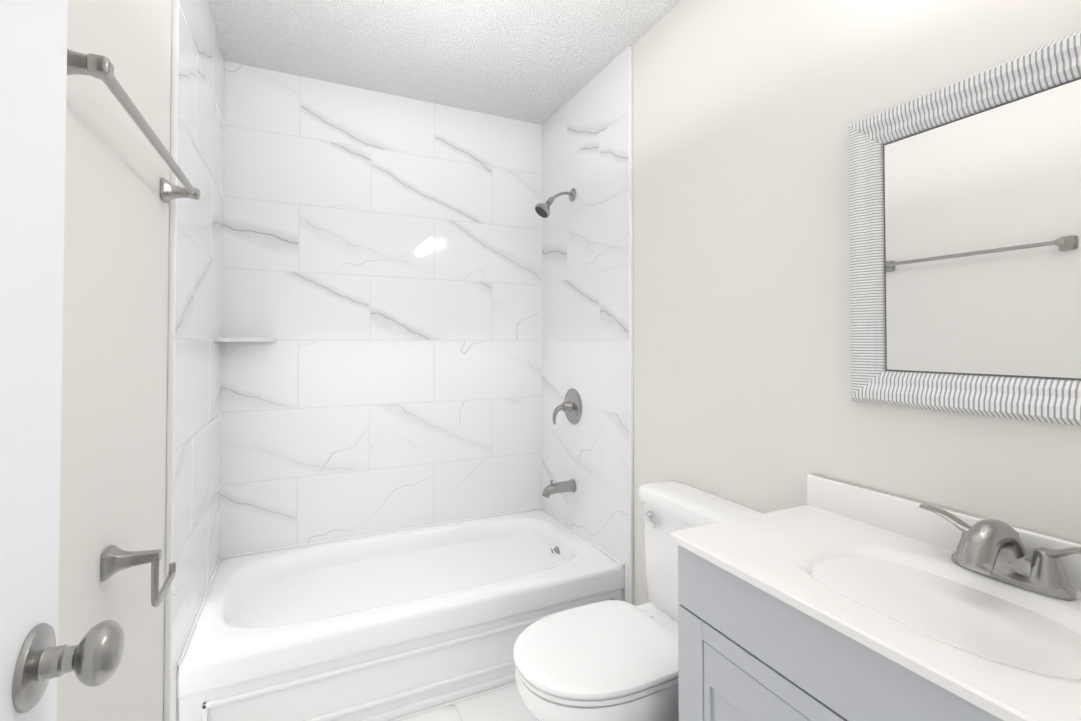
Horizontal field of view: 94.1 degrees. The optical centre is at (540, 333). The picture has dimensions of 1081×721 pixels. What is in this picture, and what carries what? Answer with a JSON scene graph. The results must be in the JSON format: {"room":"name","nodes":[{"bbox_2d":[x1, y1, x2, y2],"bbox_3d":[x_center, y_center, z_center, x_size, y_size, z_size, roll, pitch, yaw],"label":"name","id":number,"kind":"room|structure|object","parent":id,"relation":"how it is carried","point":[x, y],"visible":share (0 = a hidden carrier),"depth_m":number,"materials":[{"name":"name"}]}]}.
{"room":"bathroom","nodes":[
{"label":"bathroom","id":0,"kind":"room"},
{"bbox_2d":[57,0,171,720],"bbox_3d":[-0.840,0.034,0.872,0.120,2.440,2.967,0,-1,-25],"label":"wall","id":1,"kind":"structure","parent":0,"point":[114,365],"depth_m":0.97,"materials":[{"name":"white paint"}]},
{"bbox_2d":[0,0,124,720],"bbox_3d":[-0.317,0.219,0.140,0.149,2.025,0.770,0,-1,-25],"label":"door","id":2,"kind":"structure","parent":1,"relation":"in","point":[36,660],"depth_m":0.44,"materials":[{"name":"white paint"}]},
{"bbox_2d":[67,49,200,202],"bbox_3d":[-0.784,-0.370,0.998,0.079,0.054,0.719,0,-1,-25],"label":"towel rail","id":3,"kind":"object","parent":1,"relation":"attached to","point":[97,66],"visible":0.69,"depth_m":0.82,"materials":[{"name":"silver metal"}]},
{"bbox_2d":[101,545,175,606],"bbox_3d":[-0.790,0.462,0.999,0.082,0.128,0.168,0,-1,-25],"label":"paper holder","id":4,"kind":"object","parent":1,"relation":"attached to","point":[115,559],"visible":1,"depth_m":0.94,"materials":[{"name":"silver metal"}]},
{"bbox_2d":[163,0,224,720],"bbox_3d":[-1.169,0.049,1.733,0.015,2.439,0.860,0,-1,-25],"label":"wall tile","id":5,"kind":"structure","parent":1,"relation":"attached to","point":[192,545],"depth_m":1.58,"materials":[{"name":"white tile"}]},
{"bbox_2d":[208,0,682,124],"bbox_3d":[-0.096,-1.240,1.242,1.764,0.120,2.967,0,-1,-25],"label":"ceiling","id":6,"kind":"structure","parent":0,"point":[540,62],"depth_m":2.02,"materials":[{"name":"white paint"}]},
{"bbox_2d":[388,681,537,720],"bbox_3d":[-0.096,1.319,1.200,1.764,0.120,2.967,0,-1,-25],"label":"floor","id":7,"kind":"structure","parent":0,"point":[502,703],"depth_m":1.70,"materials":[{"name":"tile"}]},
{"bbox_2d":[176,507,624,720],"bbox_3d":[-0.505,1.103,2.078,1.520,0.341,0.792,0,-1,-25],"label":"bathtub","id":8,"kind":"object","parent":7,"relation":"on","point":[386,625],"visible":0.96,"depth_m":1.80,"materials":[{"name":"white ceramic"}]},
{"bbox_2d":[513,480,763,720],"bbox_3d":[0.263,0.883,1.418,0.705,0.760,0.486,0,-1,-25],"label":"toilet","id":9,"kind":"object","parent":7,"relation":"on","point":[612,660],"visible":0.62,"depth_m":1.35,"materials":[{"name":"white ceramic"}]},
{"bbox_2d":[670,474,1080,720],"bbox_3d":[0.659,0.786,0.841,0.462,0.935,0.786,0,-1,-25],"label":"bathroom vanity","id":10,"kind":"object","parent":7,"relation":"on","point":[834,600],"visible":1,"depth_m":0.86,"materials":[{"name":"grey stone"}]},
{"bbox_2d":[624,0,1080,605],"bbox_3d":[0.649,0.045,1.570,0.120,2.440,2.967,0,-1,-25],"label":"wall","id":11,"kind":"structure","parent":0,"point":[744,112],"depth_m":1.39,"materials":[{"name":"white paint"}]},
{"bbox_2d":[542,46,633,604],"bbox_3d":[0.190,0.059,2.389,0.015,2.439,0.827,0,-1,-25],"label":"wall tile","id":12,"kind":"structure","parent":11,"relation":"attached to","point":[587,273],"depth_m":2.28,"materials":[{"name":"white tile"}]},
{"bbox_2d":[535,188,575,217],"bbox_3d":[0.069,-0.630,2.410,0.201,0.157,0.080,0,-1,-25],"label":"shower head","id":13,"kind":"object","parent":12,"relation":"attached to","point":[542,210],"visible":1,"depth_m":2.39},
{"bbox_2d":[542,479,575,497],"bbox_3d":[0.084,0.732,2.394,0.166,0.081,0.060,0,-1,-25],"label":"tub spout","id":14,"kind":"object","parent":12,"relation":"attached to","point":[559,487],"visible":0.98,"depth_m":2.38,"materials":[{"name":"silver metal"}]},
{"bbox_2d":[553,388,581,424],"bbox_3d":[0.108,0.349,2.412,0.111,0.172,0.172,0,-1,-25],"label":"shower valve","id":15,"kind":"object","parent":12,"relation":"attached to","point":[570,406],"visible":1,"depth_m":2.40,"materials":[{"name":"silver metal"}]},
{"bbox_2d":[848,31,1080,425],"bbox_3d":[0.930,-0.179,0.794,0.030,0.665,0.906,0,-1,-25],"label":"mirror","id":16,"kind":"object","parent":11,"relation":"attached to","point":[965,236],"visible":1,"depth_m":0.98,"materials":[{"name":"grey mirror"}]},
{"bbox_3d":[-0.700,0.061,2.510,1.764,2.440,0.120,0,-1,-25],"label":"wall","id":17,"kind":"structure","parent":0,"visible":0},
{"bbox_2d":[214,337,276,341],"bbox_3d":[-1.209,0.024,2.076,0.205,0.016,0.205,0,-1,-25],"label":"corner shelf","id":18,"kind":"object","parent":17,"relation":"attached to","point":[218,339],"visible":1,"depth_m":2.05,"materials":[{"name":"white stone"}]},
{"bbox_2d":[220,61,541,556],"bbox_3d":[-0.671,-0.108,2.452,1.524,2.102,0.014,0,-1,-25],"label":"wall tile","id":19,"kind":"structure","parent":17,"relation":"attached to","point":[382,270],"depth_m":2.38,"materials":[{"name":"white tile"}]}
]}

